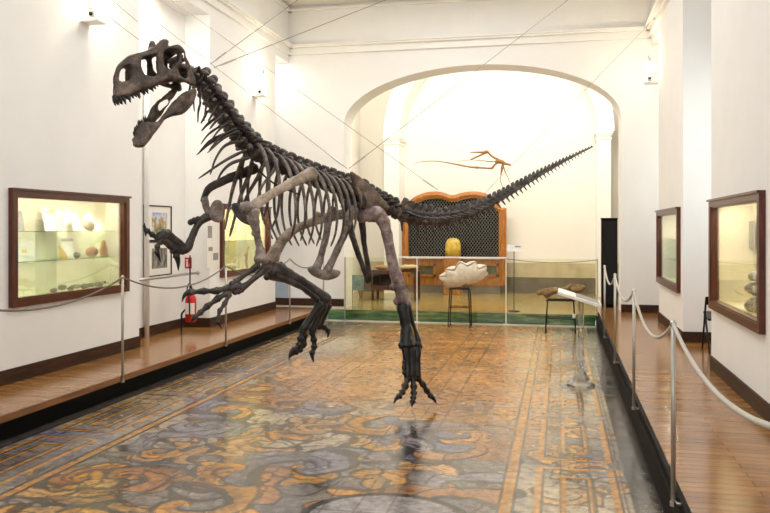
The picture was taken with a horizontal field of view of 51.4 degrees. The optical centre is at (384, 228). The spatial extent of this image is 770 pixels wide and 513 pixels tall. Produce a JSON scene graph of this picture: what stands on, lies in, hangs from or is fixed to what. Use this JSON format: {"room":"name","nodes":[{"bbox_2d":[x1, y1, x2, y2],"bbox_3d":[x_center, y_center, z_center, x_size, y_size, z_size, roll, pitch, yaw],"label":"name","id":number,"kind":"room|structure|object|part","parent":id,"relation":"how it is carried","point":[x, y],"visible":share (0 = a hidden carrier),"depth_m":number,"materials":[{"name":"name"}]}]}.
{"room":"museum","nodes":[
{"label":"museum","id":0,"kind":"room"},
{"bbox_2d":[0,0,288,370],"bbox_3d":[-4.259,-1.305,6.971,1.000,6.050,17.800,0,0,12],"label":"wall","id":1,"kind":"structure","parent":0,"point":[62,128],"depth_m":9.10,"materials":[{"name":"paint"}]},
{"bbox_2d":[8,188,131,307],"bbox_3d":[-3.526,0.180,8.715,0.450,1.150,2.150,0,0,12],"label":"display case","id":2,"kind":"object","parent":1,"relation":"attached to","point":[63,245],"depth_m":8.50,"materials":[{"name":"brown wood"}]},
{"bbox_3d":[-3.368,0.711,8.680,0.090,0.089,2.120,0,0,12],"label":"frame rail","id":3,"kind":"part","parent":2,"relation":"part of","materials":[{"name":"brown wood"}]},
{"bbox_3d":[-3.359,-0.350,8.678,0.108,0.089,2.150,0,0,12],"label":"frame rail","id":4,"kind":"part","parent":2,"relation":"part of","materials":[{"name":"brown wood"}]},
{"bbox_2d":[80,10,106,25],"bbox_3d":[-3.227,-2.335,8.835,0.220,0.115,0.222,0,0,12],"label":"security camera","id":5,"kind":"object","parent":1,"relation":"attached to","point":[97,17],"visible":1,"depth_m":8.79,"materials":[{"name":"white plastic"}]},
{"bbox_2d":[87,0,147,46],"bbox_3d":[-2.643,-2.025,7.526,0.057,1.210,2.360,0,0,-42],"label":"cable","id":6,"kind":"object","parent":1,"relation":"attached to","point":[87,0],"visible":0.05,"depth_m":7.30,"materials":[{"name":"metal"}]},
{"bbox_2d":[112,0,176,54],"bbox_3d":[-2.448,-2.046,7.829,0.057,1.518,2.631,0,0,-43],"label":"cable","id":7,"kind":"object","parent":1,"relation":"attached to","point":[112,0],"visible":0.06,"depth_m":7.82,"materials":[{"name":"metal"}]},
{"bbox_2d":[112,39,592,406],"bbox_3d":[0.288,0.045,7.972,5.843,3.272,0.945,0,0,-31],"label":"skeleton","id":8,"kind":"object","parent":7,"relation":"hanging from","point":[360,200],"visible":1,"depth_m":7.29},
{"bbox_3d":[-1.080,-0.696,7.141,0.747,0.782,0.016,0,0,-36],"label":"armature rod","id":9,"kind":"part","parent":8,"relation":"part of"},
{"bbox_2d":[144,0,148,337],"bbox_3d":[-3.246,-0.875,10.897,0.070,4.710,0.068,0,0,12],"label":"pipe","id":10,"kind":"object","parent":1,"relation":"attached to","point":[146,2],"visible":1,"depth_m":10.87,"materials":[{"name":"white metal"}]},
{"bbox_2d":[139,271,199,280],"bbox_3d":[-2.983,0.651,10.978,0.058,0.060,1.933,0,0,12],"label":"bar","id":11,"kind":"object","parent":1,"relation":"attached to","point":[196,272],"visible":0.86,"depth_m":10.94,"materials":[{"name":"metal"}]},
{"bbox_2d":[0,298,343,386],"bbox_3d":[-3.546,1.410,6.815,1.760,0.140,17.800,0,0,12],"label":"baseboard","id":12,"kind":"structure","parent":1,"relation":"attached to","point":[9,376],"depth_m":9.56,"materials":[{"name":"brown wood"}]},
{"bbox_2d":[185,257,191,268],"bbox_3d":[-2.989,0.514,12.112,0.131,0.165,0.011,0,0,12],"label":"fire sign","id":13,"kind":"object","parent":1,"relation":"attached to","point":[186,259],"visible":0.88,"depth_m":12.11,"materials":[{"name":"red plastic"}]},
{"bbox_2d":[207,222,218,268],"bbox_3d":[-2.612,0.243,12.135,0.009,0.698,0.418,0,0,12],"label":"panel","id":14,"kind":"object","parent":1,"relation":"attached to","point":[212,227],"visible":0.93,"depth_m":12.12,"materials":[{"name":"paper"}]},
{"bbox_2d":[208,226,211,237],"bbox_3d":[-2.632,0.045,12.025,0.002,0.180,0.148,0,0,12],"label":"print","id":15,"kind":"object","parent":14,"relation":"attached to","point":[209,227],"depth_m":12.03},
{"bbox_2d":[213,253,217,259],"bbox_3d":[-2.588,0.420,12.228,0.002,0.107,0.182,0,0,12],"label":"print","id":16,"kind":"object","parent":14,"relation":"attached to","point":[215,255],"depth_m":12.22},
{"bbox_2d":[129,0,345,167],"bbox_3d":[-1.815,-1.731,8.440,3.226,2.298,0.060,0,0,25],"label":"cable","id":17,"kind":"object","parent":1,"relation":"attached to","point":[129,0],"visible":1,"depth_m":8.20,"materials":[{"name":"metal"}]},
{"bbox_2d":[220,203,271,277],"bbox_3d":[-2.488,0.180,13.463,0.450,1.150,2.150,0,0,12],"label":"display case","id":18,"kind":"object","parent":1,"relation":"attached to","point":[237,250],"depth_m":13.10,"materials":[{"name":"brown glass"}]},
{"bbox_3d":[-2.329,0.711,13.428,0.090,0.089,2.120,0,0,12],"label":"frame rail","id":19,"kind":"part","parent":18,"relation":"part of","materials":[{"name":"brown wood"}]},
{"bbox_3d":[-2.324,0.180,13.427,0.004,0.980,1.950,0,0,12],"label":"glass pane","id":20,"kind":"part","parent":18,"relation":"part of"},
{"bbox_3d":[-2.321,-0.350,13.426,0.108,0.089,2.150,0,0,12],"label":"frame rail","id":21,"kind":"part","parent":18,"relation":"part of","materials":[{"name":"brown wood"}]},
{"bbox_2d":[252,89,267,97],"bbox_3d":[-2.154,-2.325,13.738,0.220,0.115,0.222,0,0,12],"label":"security camera","id":22,"kind":"object","parent":1,"relation":"attached to","point":[261,92],"visible":0.94,"depth_m":13.69,"materials":[{"name":"white plastic"}]},
{"bbox_2d":[255,69,266,86],"bbox_3d":[-2.140,-2.613,13.859,0.195,0.300,0.127,0,0,12],"label":"wall lamp","id":23,"kind":"object","parent":1,"relation":"attached to","point":[262,81],"visible":1,"depth_m":13.83,"materials":[{"name":"white ceramic"}]},
{"bbox_3d":[-2.108,-2.558,13.852,0.130,0.170,0.127,0,0,12],"label":"glass bulb","id":24,"kind":"part","parent":23,"relation":"part of","materials":[{"name":"beige"}]},
{"bbox_2d":[171,0,437,189],"bbox_3d":[-1.231,-1.773,9.332,4.031,2.732,0.060,0,0,27],"label":"cable","id":25,"kind":"object","parent":1,"relation":"attached to","point":[171,0],"visible":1,"depth_m":9.04,"materials":[{"name":"metal"}]},
{"bbox_2d":[274,0,486,11],"bbox_3d":[-0.060,-4.235,8.100,6.720,0.050,13.800,0,0,12],"label":"trim ledge","id":26,"kind":"object","parent":1,"relation":"attached to","point":[282,4],"visible":1,"depth_m":15.11,"materials":[{"name":"paint"}]},
{"bbox_2d":[203,0,668,55],"bbox_3d":[-0.060,-3.465,8.100,6.720,0.190,13.800,0,0,12],"label":"crown molding","id":27,"kind":"structure","parent":1,"relation":"attached to","point":[226,7],"depth_m":14.54,"materials":[{"name":"paint"}]},
{"bbox_2d":[139,0,184,327],"bbox_3d":[-3.298,-0.755,11.127,0.100,4.950,2.070,0,0,12],"label":"wall","id":28,"kind":"structure","parent":0,"point":[167,144],"depth_m":11.46,"materials":[{"name":"paint"}]},
{"bbox_2d":[143,241,171,276],"bbox_3d":[-3.198,0.417,11.280,0.030,0.488,0.759,0,0,12],"label":"framed poster","id":29,"kind":"object","parent":28,"relation":"attached to","point":[156,268],"visible":0.73,"depth_m":11.31,"materials":[{"name":"paper"}]},
{"bbox_2d":[152,248,166,268],"bbox_3d":[-3.188,0.412,11.316,0.002,0.283,0.440,0,0,12],"label":"print","id":30,"kind":"object","parent":29,"relation":"attached to","point":[156,264],"depth_m":11.34},
{"bbox_2d":[143,205,171,240],"bbox_3d":[-3.198,-0.083,11.280,0.030,0.495,0.759,0,0,12],"label":"framed poster","id":31,"kind":"object","parent":28,"relation":"attached to","point":[160,217],"visible":0.74,"depth_m":11.29,"materials":[{"name":"paper"}]},
{"bbox_2d":[152,212,166,232],"bbox_3d":[-3.188,-0.088,11.316,0.002,0.287,0.440,0,0,12],"label":"print","id":32,"kind":"object","parent":31,"relation":"attached to","point":[159,219],"depth_m":11.29},
{"bbox_2d":[0,318,664,512],"bbox_3d":[-0.621,1.720,6.173,5.249,0.001,17.796,0,0,12],"label":"floor","id":33,"kind":"structure","parent":0,"point":[256,428],"depth_m":6.57,"materials":[{"name":"tile"}]},
{"bbox_2d":[0,317,306,440],"bbox_3d":[-3.125,1.623,6.539,0.040,0.194,17.440,0,0,12],"label":"trim","id":34,"kind":"structure","parent":33,"relation":"on","point":[16,426],"depth_m":8.33,"materials":[{"name":"black paint"}]},
{"bbox_2d":[0,307,311,414],"bbox_3d":[-3.877,1.502,6.703,1.760,0.045,17.440,0,0,12],"label":"platform","id":35,"kind":"object","parent":33,"relation":"on","point":[157,348],"visible":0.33,"depth_m":9.07,"materials":[{"name":"wood"}]},
{"bbox_2d":[0,312,309,423],"bbox_3d":[-3.003,1.507,6.512,0.030,0.056,17.440,0,0,12],"label":"trim","id":36,"kind":"structure","parent":35,"relation":"attached to","point":[9,416],"depth_m":8.15,"materials":[{"name":"wood"}]},
{"bbox_2d":[121,275,123,382],"bbox_3d":[-2.656,1.004,8.054,0.068,1.079,0.059,0,0,12],"label":"stanchion post","id":37,"kind":"object","parent":36,"relation":"attached to","point":[122,276],"visible":1,"depth_m":8.04,"materials":[{"name":"metal"}]},
{"bbox_2d":[0,277,121,311],"bbox_3d":[-2.910,0.580,6.819,0.018,0.208,2.531,0,0,12],"label":"rope","id":38,"kind":"object","parent":37,"relation":"attached to","point":[117,280],"visible":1,"depth_m":6.96,"materials":[{"name":"fabric"}]},
{"bbox_2d":[124,266,225,288],"bbox_3d":[-2.368,0.580,9.296,0.018,0.208,2.561,0,0,12],"label":"rope","id":39,"kind":"object","parent":37,"relation":"attached to","point":[224,266],"visible":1,"depth_m":9.07,"materials":[{"name":"fabric"}]},
{"bbox_2d":[225,264,226,345],"bbox_3d":[-2.111,1.004,10.545,0.068,1.079,0.059,0,0,12],"label":"stanchion post","id":40,"kind":"object","parent":36,"relation":"attached to","point":[225,264],"visible":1,"depth_m":10.53,"materials":[{"name":"metal"}]},
{"bbox_2d":[227,259,289,275],"bbox_3d":[-1.823,0.580,11.787,0.018,0.208,2.561,0,0,12],"label":"rope","id":41,"kind":"object","parent":40,"relation":"hanging from","point":[288,259],"visible":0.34,"depth_m":11.02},
{"bbox_2d":[288,258,290,323],"bbox_3d":[-1.567,1.004,13.036,0.068,1.079,0.059,0,0,12],"label":"stanchion post","id":42,"kind":"object","parent":36,"relation":"attached to","point":[289,258],"visible":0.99,"depth_m":13.02,"materials":[{"name":"metal"}]},
{"bbox_2d":[181,255,191,334],"bbox_3d":[-2.817,0.930,11.362,0.026,1.111,0.346,0,0,12],"label":"stand","id":43,"kind":"object","parent":35,"relation":"on","point":[189,283],"visible":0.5,"depth_m":11.46,"materials":[{"name":"black metal"}]},
{"bbox_2d":[185,288,195,321],"bbox_3d":[-2.742,1.075,11.282,0.162,0.469,0.168,0,0,39],"label":"fire extinguisher","id":44,"kind":"object","parent":43,"relation":"attached to","point":[190,301],"visible":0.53,"depth_m":11.22,"materials":[{"name":"red metal"}]},
{"bbox_2d":[448,287,471,327],"bbox_3d":[1.323,1.379,14.113,0.412,0.682,0.300,0,0,12],"label":"stand","id":45,"kind":"object","parent":33,"relation":"on","point":[450,306],"visible":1,"depth_m":14.02,"materials":[{"name":"black metal"}]},
{"bbox_3d":[1.123,1.382,14.023,0.053,0.676,0.022,0,0,12],"label":"leg","id":46,"kind":"part","parent":45,"relation":"part of","materials":[{"name":"black metal"}]},
{"bbox_3d":[1.179,1.382,14.277,0.053,0.676,0.022,0,0,12],"label":"leg","id":47,"kind":"part","parent":45,"relation":"part of","materials":[{"name":"black metal"}]},
{"bbox_3d":[1.323,1.049,14.113,0.371,0.023,0.283,0,0,12],"label":"frame","id":48,"kind":"part","parent":45,"relation":"part of","materials":[{"name":"black metal"}]},
{"bbox_2d":[439,261,487,287],"bbox_3d":[1.382,0.800,14.146,0.872,0.475,0.391,0,0,12],"label":"clam","id":49,"kind":"object","parent":45,"relation":"on","point":[471,272],"visible":1,"depth_m":14.01,"materials":[{"name":"stone"}]},
{"bbox_3d":[1.467,1.382,13.948,0.053,0.675,0.022,0,0,12],"label":"leg","id":50,"kind":"part","parent":45,"relation":"part of","materials":[{"name":"black metal"}]},
{"bbox_3d":[1.522,1.382,14.202,0.053,0.675,0.022,0,0,12],"label":"leg","id":51,"kind":"part","parent":45,"relation":"part of","materials":[{"name":"black metal"}]},
{"bbox_2d":[325,319,595,327],"bbox_3d":[1.288,1.714,14.520,4.911,0.011,0.200,0,0,12],"label":"trim","id":52,"kind":"structure","parent":33,"relation":"on","point":[327,319],"depth_m":14.46,"materials":[{"name":"stone"}]},
{"bbox_2d":[342,256,597,326],"bbox_3d":[1.484,1.105,14.477,4.670,1.206,0.100,0,0,12],"label":"glass barrier","id":53,"kind":"object","parent":52,"relation":"on","point":[416,257],"visible":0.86,"depth_m":14.63,"materials":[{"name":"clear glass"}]},
{"bbox_3d":[1.210,0.516,14.537,1.987,0.028,0.040,0,0,12],"label":"rail","id":54,"kind":"part","parent":53,"relation":"part of","materials":[{"name":"white metal"}]},
{"bbox_2d":[506,258,594,262],"bbox_3d":[2.937,0.562,14.139,1.568,0.077,0.012,0,0,12],"label":"rope","id":55,"kind":"object","parent":53,"relation":"attached to","point":[506,258],"visible":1,"depth_m":14.12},
{"bbox_2d":[328,309,594,325],"bbox_3d":[1.322,1.622,14.676,4.911,0.196,0.040,0,0,12],"label":"trim","id":56,"kind":"structure","parent":33,"relation":"on","point":[380,315],"depth_m":14.62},
{"bbox_2d":[545,298,575,332],"bbox_3d":[2.931,1.446,13.359,0.512,0.545,0.320,0,0,12],"label":"stand","id":57,"kind":"object","parent":33,"relation":"on","point":[549,299],"visible":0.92,"depth_m":13.26,"materials":[{"name":"black metal"}]},
{"bbox_3d":[2.680,1.450,13.271,0.053,0.539,0.021,0,0,12],"label":"leg","id":58,"kind":"part","parent":57,"relation":"part of","materials":[{"name":"black metal"}]},
{"bbox_3d":[2.931,1.185,13.360,0.471,0.023,0.303,0,0,12],"label":"frame","id":59,"kind":"part","parent":57,"relation":"part of","materials":[{"name":"black metal"}]},
{"bbox_2d":[537,285,584,298],"bbox_3d":[2.945,1.055,13.387,0.793,0.238,0.222,0,0,12],"label":"bone","id":60,"kind":"object","parent":57,"relation":"on","point":[551,292],"visible":0.8,"depth_m":13.34},
{"bbox_3d":[3.121,1.450,13.174,0.053,0.538,0.021,0,0,12],"label":"leg","id":61,"kind":"part","parent":57,"relation":"part of","materials":[{"name":"black metal"}]},
{"bbox_2d":[558,288,601,387],"bbox_3d":[2.125,1.194,8.769,0.454,1.049,0.600,0,0,12],"label":"lectern","id":62,"kind":"object","parent":33,"relation":"on","point":[580,298],"visible":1,"depth_m":8.77,"materials":[{"name":"white metal"}]},
{"bbox_3d":[2.125,0.750,8.769,0.454,0.163,0.600,0,0,12],"label":"panel","id":63,"kind":"part","parent":62,"relation":"part of","materials":[{"name":"white ceramic"}]},
{"bbox_2d":[596,307,769,512],"bbox_3d":[2.857,1.502,5.875,1.729,0.045,18.700,0,0,12],"label":"platform","id":64,"kind":"object","parent":33,"relation":"on","point":[723,457],"visible":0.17,"depth_m":6.06,"materials":[{"name":"wood"}]},
{"bbox_2d":[596,312,691,512],"bbox_3d":[1.902,1.504,5.623,0.030,0.051,17.800,0,0,12],"label":"trim","id":65,"kind":"structure","parent":64,"relation":"attached to","point":[684,508],"depth_m":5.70,"materials":[{"name":"black paint"}]},
{"bbox_2d":[603,265,607,337],"bbox_3d":[3.043,1.000,11.024,0.068,1.009,0.059,0,0,12],"label":"stanchion post","id":66,"kind":"object","parent":65,"relation":"attached to","point":[604,336],"visible":0.99,"depth_m":11.02,"materials":[{"name":"metal"}]},
{"bbox_2d":[613,273,618,363],"bbox_3d":[2.590,1.000,8.953,0.068,1.009,0.059,0,0,12],"label":"stanchion post","id":67,"kind":"object","parent":65,"relation":"attached to","point":[614,361],"visible":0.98,"depth_m":8.95,"materials":[{"name":"metal"}]},
{"bbox_2d":[604,266,613,284],"bbox_3d":[2.801,0.600,9.992,0.022,0.192,2.133,0,0,12],"label":"rope","id":68,"kind":"object","parent":67,"relation":"attached to","point":[611,283],"visible":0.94,"depth_m":10.40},
{"bbox_2d":[632,288,638,409],"bbox_3d":[2.088,1.000,6.658,0.068,1.009,0.059,0,0,12],"label":"stanchion post","id":69,"kind":"object","parent":65,"relation":"attached to","point":[633,300],"visible":0.96,"depth_m":6.65,"materials":[{"name":"metal"}]},
{"bbox_2d":[614,275,631,301],"bbox_3d":[2.323,0.600,7.809,0.022,0.192,2.363,0,0,12],"label":"rope","id":70,"kind":"object","parent":69,"relation":"attached to","point":[618,289],"visible":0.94,"depth_m":8.15,"materials":[{"name":"fabric"}]},
{"bbox_2d":[670,320,680,506],"bbox_3d":[1.581,1.000,4.342,0.068,1.009,0.059,0,0,12],"label":"stanchion post","id":71,"kind":"object","parent":65,"relation":"attached to","point":[673,503],"visible":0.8,"depth_m":4.33,"materials":[{"name":"metal"}]},
{"bbox_2d":[633,290,670,338],"bbox_3d":[1.819,0.615,5.503,0.022,0.222,2.384,0,0,12],"label":"rope","id":72,"kind":"object","parent":71,"relation":"attached to","point":[668,330],"visible":0.98,"depth_m":5.66,"materials":[{"name":"fabric"}]},
{"bbox_2d":[672,323,769,429],"bbox_3d":[1.312,0.580,3.183,0.022,0.152,2.392,0,0,12],"label":"rope","id":73,"kind":"object","parent":71,"relation":"attached to","point":[724,400],"visible":1,"depth_m":3.11,"materials":[{"name":"fabric"}]},
{"bbox_2d":[701,297,710,353],"bbox_3d":[4.021,1.149,9.631,0.343,0.678,0.361,0,0,12],"label":"folding chair","id":74,"kind":"object","parent":64,"relation":"on","point":[707,314],"visible":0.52,"depth_m":9.65,"materials":[{"name":"black metal"}]},
{"bbox_3d":[3.873,1.150,9.704,0.023,0.675,0.282,0,0,12],"label":"leg","id":75,"kind":"part","parent":74,"relation":"part of","materials":[{"name":"black metal"}]},
{"bbox_3d":[4.022,1.050,9.640,0.300,0.084,0.320,0,0,12],"label":"seat","id":76,"kind":"part","parent":74,"relation":"part of","materials":[{"name":"black metal"}]},
{"bbox_3d":[3.879,1.280,9.621,0.023,0.417,0.280,0,0,12],"label":"leg","id":77,"kind":"part","parent":74,"relation":"part of","materials":[{"name":"black metal"}]},
{"bbox_2d":[282,0,382,5],"bbox_3d":[-0.450,-4.380,6.368,8.800,0.100,18.550,0,0,12],"label":"ceiling","id":78,"kind":"structure","parent":0,"point":[288,2],"depth_m":15.23,"materials":[{"name":"paint"}]},
{"bbox_2d":[211,0,296,63],"bbox_3d":[-0.330,-2.852,8.457,0.059,2.861,3.899,0,0,37],"label":"cable","id":79,"kind":"object","parent":78,"relation":"hanging from","point":[223,54],"visible":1,"depth_m":7.21,"materials":[{"name":"metal"}]},
{"bbox_2d":[352,110,359,291],"bbox_3d":[-1.104,-1.480,18.002,0.150,6.400,3.900,0,0,12],"label":"wall","id":80,"kind":"structure","parent":0,"point":[356,122],"depth_m":19.52,"materials":[{"name":"paint"}]},
{"bbox_2d":[275,0,658,317],"bbox_3d":[1.478,-1.305,15.134,8.720,6.050,0.600,0,0,12],"label":"wall","id":81,"kind":"structure","parent":0,"point":[341,84],"depth_m":14.88,"materials":[{"name":"paint"}]},
{"bbox_2d":[275,281,288,297],"bbox_3d":[-2.005,1.167,15.572,0.277,0.346,0.028,0,0,12],"label":"radiator panel","id":82,"kind":"object","parent":81,"relation":"attached to","point":[281,289],"visible":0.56,"depth_m":15.56,"materials":[{"name":"metal"}]},
{"bbox_2d":[331,290,618,320],"bbox_3d":[1.817,1.573,16.964,8.500,0.095,4.680,0,0,12],"label":"floor","id":83,"kind":"structure","parent":0,"point":[528,303],"depth_m":16.38,"materials":[{"name":"green carpet"}]},
{"bbox_2d":[352,275,363,297],"bbox_3d":[-0.593,1.278,17.847,0.286,0.511,0.320,0,0,12],"label":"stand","id":84,"kind":"object","parent":83,"relation":"on","point":[357,280],"visible":0.8,"depth_m":17.73,"materials":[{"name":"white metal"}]},
{"bbox_2d":[371,269,421,300],"bbox_3d":[0.239,1.200,17.237,1.034,0.651,0.620,0,0,12],"label":"display table","id":85,"kind":"object","parent":83,"relation":"on","point":[381,280],"visible":0.74,"depth_m":17.01,"materials":[{"name":"brown wood"}]},
{"bbox_3d":[-0.261,1.413,17.090,0.050,0.225,0.050,0,0,12],"label":"leg","id":86,"kind":"part","parent":85,"relation":"part of","materials":[{"name":"brown wood"}]},
{"bbox_2d":[375,265,387,269],"bbox_3d":[-0.029,0.825,17.264,0.374,0.096,0.292,0,0,12],"label":"slab","id":87,"kind":"object","parent":85,"relation":"on","point":[381,267],"visible":0.87,"depth_m":17.15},
{"bbox_3d":[-0.056,1.082,16.999,0.399,0.236,0.012,0,0,12],"label":"door","id":88,"kind":"part","parent":85,"relation":"part of","materials":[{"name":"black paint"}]},
{"bbox_2d":[400,264,418,269],"bbox_3d":[0.518,0.816,17.136,0.408,0.114,0.347,0,0,-10],"label":"slab","id":89,"kind":"object","parent":85,"relation":"on","point":[405,267],"visible":0.88,"depth_m":17.03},
{"bbox_3d":[0.632,1.215,16.895,0.050,0.621,0.050,0,0,12],"label":"leg","id":90,"kind":"part","parent":85,"relation":"part of","materials":[{"name":"brown wood"}]},
{"bbox_3d":[0.739,1.215,17.384,0.050,0.621,0.050,0,0,12],"label":"leg","id":91,"kind":"part","parent":85,"relation":"part of","materials":[{"name":"brown wood"}]},
{"bbox_2d":[443,238,462,294],"bbox_3d":[1.592,0.867,18.692,0.400,1.314,0.400,0,0,12],"label":"dome","id":92,"kind":"object","parent":83,"relation":"on","point":[453,245],"visible":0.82,"depth_m":18.53,"materials":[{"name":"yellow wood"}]},
{"bbox_2d":[402,191,506,293],"bbox_3d":[1.646,0.317,19.130,2.503,2.427,0.380,0,0,12],"label":"tall cabinet","id":93,"kind":"object","parent":83,"relation":"on","point":[486,237],"visible":0.65,"depth_m":19.08,"materials":[{"name":"honey wood"},{"name":"wire mesh"},{"name":"black paint"}]},
{"bbox_3d":[0.884,0.985,19.157,0.658,0.305,0.030,0,0,12],"label":"niche frame","id":94,"kind":"part","parent":93,"relation":"part of","materials":[{"name":"brown wood"}]},
{"bbox_3d":[0.886,0.985,19.167,0.558,0.205,0.008,0,0,12],"label":"niche panel","id":95,"kind":"part","parent":93,"relation":"part of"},
{"bbox_3d":[1.607,0.689,18.985,2.248,0.042,0.080,0,0,12],"label":"sill","id":96,"kind":"part","parent":93,"relation":"part of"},
{"bbox_3d":[1.641,1.008,19.142,2.168,0.656,0.260,0,0,12],"label":"panel","id":97,"kind":"part","parent":93,"relation":"part of","materials":[{"name":"brown wood"}]},
{"bbox_3d":[2.450,0.968,18.814,0.446,0.302,0.030,0,0,12],"label":"niche frame","id":98,"kind":"part","parent":93,"relation":"part of","materials":[{"name":"brown wood"}]},
{"bbox_3d":[2.453,0.968,18.825,0.346,0.202,0.008,0,0,12],"label":"niche panel","id":99,"kind":"part","parent":93,"relation":"part of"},
{"bbox_2d":[507,245,521,311],"bbox_3d":[2.400,0.909,14.821,0.219,1.232,0.245,0,0,-38],"label":"stand","id":100,"kind":"object","parent":83,"relation":"on","point":[515,248],"visible":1,"depth_m":14.81,"materials":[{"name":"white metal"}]},
{"bbox_3d":[2.398,0.355,14.820,0.275,0.123,0.052,0,0,12],"label":"label plate","id":101,"kind":"part","parent":100,"relation":"part of","materials":[{"name":"paper"}]},
{"bbox_2d":[600,218,617,307],"bbox_3d":[4.269,0.659,15.242,0.301,1.732,0.415,0,0,12],"label":"tall cabinet","id":102,"kind":"object","parent":83,"relation":"on","point":[608,225],"visible":0.9,"depth_m":15.05,"materials":[{"name":"paint"}]},
{"bbox_2d":[360,71,618,263],"bbox_3d":[2.480,-1.480,19.291,6.600,6.400,0.150,0,0,12],"label":"wall","id":103,"kind":"structure","parent":0,"point":[505,114],"depth_m":19.09,"materials":[{"name":"paint"}]},
{"bbox_2d":[360,261,618,277],"bbox_3d":[2.462,0.975,19.212,6.300,0.343,0.012,0,0,12],"label":"trim","id":104,"kind":"structure","parent":103,"relation":"attached to","point":[550,270],"depth_m":18.89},
{"bbox_2d":[363,277,618,294],"bbox_3d":[2.462,1.335,19.208,6.300,0.379,0.020,0,0,12],"label":"trim","id":105,"kind":"structure","parent":103,"relation":"attached to","point":[514,284],"depth_m":18.93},
{"bbox_2d":[381,130,612,296],"bbox_3d":[2.589,-0.337,18.781,5.296,3.723,0.800,0,0,12],"label":"trim","id":106,"kind":"structure","parent":103,"relation":"attached to","point":[394,172],"depth_m":18.36,"materials":[{"name":"paint"}]},
{"bbox_2d":[383,78,614,137],"bbox_3d":[2.624,-3.547,18.799,5.290,2.698,0.750,0,0,12],"label":"trim","id":107,"kind":"structure","parent":103,"relation":"attached to","point":[402,96],"depth_m":18.91,"materials":[{"name":"paint"}]},
{"bbox_2d":[651,0,769,403],"bbox_3d":[3.283,-1.305,5.321,1.000,6.050,17.800,0,0,12],"label":"wall","id":108,"kind":"structure","parent":0,"point":[714,55],"depth_m":8.49,"materials":[{"name":"paint"}]},
{"bbox_2d":[214,0,384,67],"bbox_3d":[0.937,-2.503,7.445,4.949,2.217,0.060,0,0,-13],"label":"cable","id":109,"kind":"object","parent":108,"relation":"attached to","point":[383,0],"visible":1,"depth_m":7.06,"materials":[{"name":"metal"}]},
{"bbox_2d":[349,0,567,168],"bbox_3d":[1.725,-2.322,8.990,4.840,3.478,0.059,0,0,-30],"label":"cable","id":110,"kind":"object","parent":108,"relation":"attached to","point":[355,163],"visible":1,"depth_m":8.31,"materials":[{"name":"metal"}]},
{"bbox_2d":[484,18,654,193],"bbox_3d":[2.801,-1.952,11.037,0.059,3.139,5.655,0,0,37],"label":"cable","id":111,"kind":"object","parent":108,"relation":"attached to","point":[653,18],"visible":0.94,"depth_m":10.25,"materials":[{"name":"metal"}]},
{"bbox_2d":[643,76,658,84],"bbox_3d":[4.365,-2.442,13.122,0.220,0.115,0.222,0,0,12],"label":"security camera","id":112,"kind":"object","parent":108,"relation":"attached to","point":[649,78],"visible":1,"depth_m":13.09,"materials":[{"name":"white plastic"}]},
{"bbox_2d":[645,55,657,72],"bbox_3d":[4.403,-2.730,13.238,0.195,0.300,0.127,0,0,12],"label":"wall lamp","id":113,"kind":"object","parent":108,"relation":"attached to","point":[649,67],"visible":1,"depth_m":13.19,"materials":[{"name":"white glass"}]},
{"bbox_3d":[4.371,-2.675,13.245,0.130,0.170,0.127,0,0,12],"label":"glass bulb","id":114,"kind":"part","parent":113,"relation":"part of","materials":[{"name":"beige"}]},
{"bbox_2d":[655,207,680,292],"bbox_3d":[4.342,0.280,11.769,0.450,1.150,2.380,0,0,12],"label":"display case","id":115,"kind":"object","parent":108,"relation":"attached to","point":[668,221],"depth_m":11.68,"materials":[{"name":"brown wood"}]},
{"bbox_3d":[4.179,0.280,11.805,0.004,0.980,2.180,0,0,12],"label":"glass pane","id":116,"kind":"part","parent":115,"relation":"part of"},
{"bbox_3d":[4.175,-0.251,11.806,0.108,0.089,2.380,0,0,12],"label":"frame rail","id":117,"kind":"part","parent":115,"relation":"part of","materials":[{"name":"brown wood"}]},
{"bbox_3d":[4.184,0.810,11.803,0.090,0.089,2.350,0,0,12],"label":"frame rail","id":118,"kind":"part","parent":115,"relation":"part of","materials":[{"name":"brown wood"}]},
{"bbox_2d":[621,304,769,421],"bbox_3d":[2.975,1.410,5.389,1.390,0.140,17.800,0,0,12],"label":"baseboard","id":119,"kind":"structure","parent":108,"relation":"attached to","point":[761,406],"depth_m":7.81,"materials":[{"name":"brown wood"}]},
{"bbox_2d":[706,190,765,334],"bbox_3d":[3.360,0.260,7.280,0.450,1.130,2.210,0,0,12],"label":"display case","id":120,"kind":"object","parent":108,"relation":"attached to","point":[736,222],"depth_m":7.09,"materials":[{"name":"brown wood"}]},
{"bbox_3d":[3.197,0.260,7.316,0.004,0.960,2.010,0,0,12],"label":"glass pane","id":121,"kind":"part","parent":120,"relation":"part of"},
{"bbox_3d":[3.193,-0.261,7.317,0.108,0.089,2.210,0,0,12],"label":"frame rail","id":122,"kind":"part","parent":120,"relation":"part of","materials":[{"name":"brown wood"}]},
{"bbox_3d":[3.202,0.780,7.315,0.090,0.089,2.180,0,0,12],"label":"frame rail","id":123,"kind":"part","parent":120,"relation":"part of","materials":[{"name":"brown wood"}]},
{"bbox_3d":[2.063,-4.730,17.386,6.600,0.100,4.050,0,0,12],"label":"ceiling","id":124,"kind":"structure","parent":0,"visible":0},
{"bbox_3d":[2.603,-3.090,17.651,0.003,3.181,0.003,0,0,12],"label":"wire","id":125,"kind":"object","parent":124,"relation":"hanging from","visible":0},
{"bbox_2d":[416,150,510,186],"bbox_3d":[1.832,-1.314,18.385,2.173,0.870,1.204,0,0,12],"label":"skeleton","id":126,"kind":"object","parent":125,"relation":"hanging from","point":[497,160],"visible":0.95,"depth_m":17.74},
{"bbox_3d":[2.284,-1.403,17.721,0.466,0.169,0.052,0,0,12],"label":"wing arm","id":127,"kind":"part","parent":126,"relation":"part of"},
{"bbox_3d":[2.584,-1.157,17.655,0.057,0.556,0.078,0,0,-44],"label":"leg","id":128,"kind":"part","parent":126,"relation":"part of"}
]}

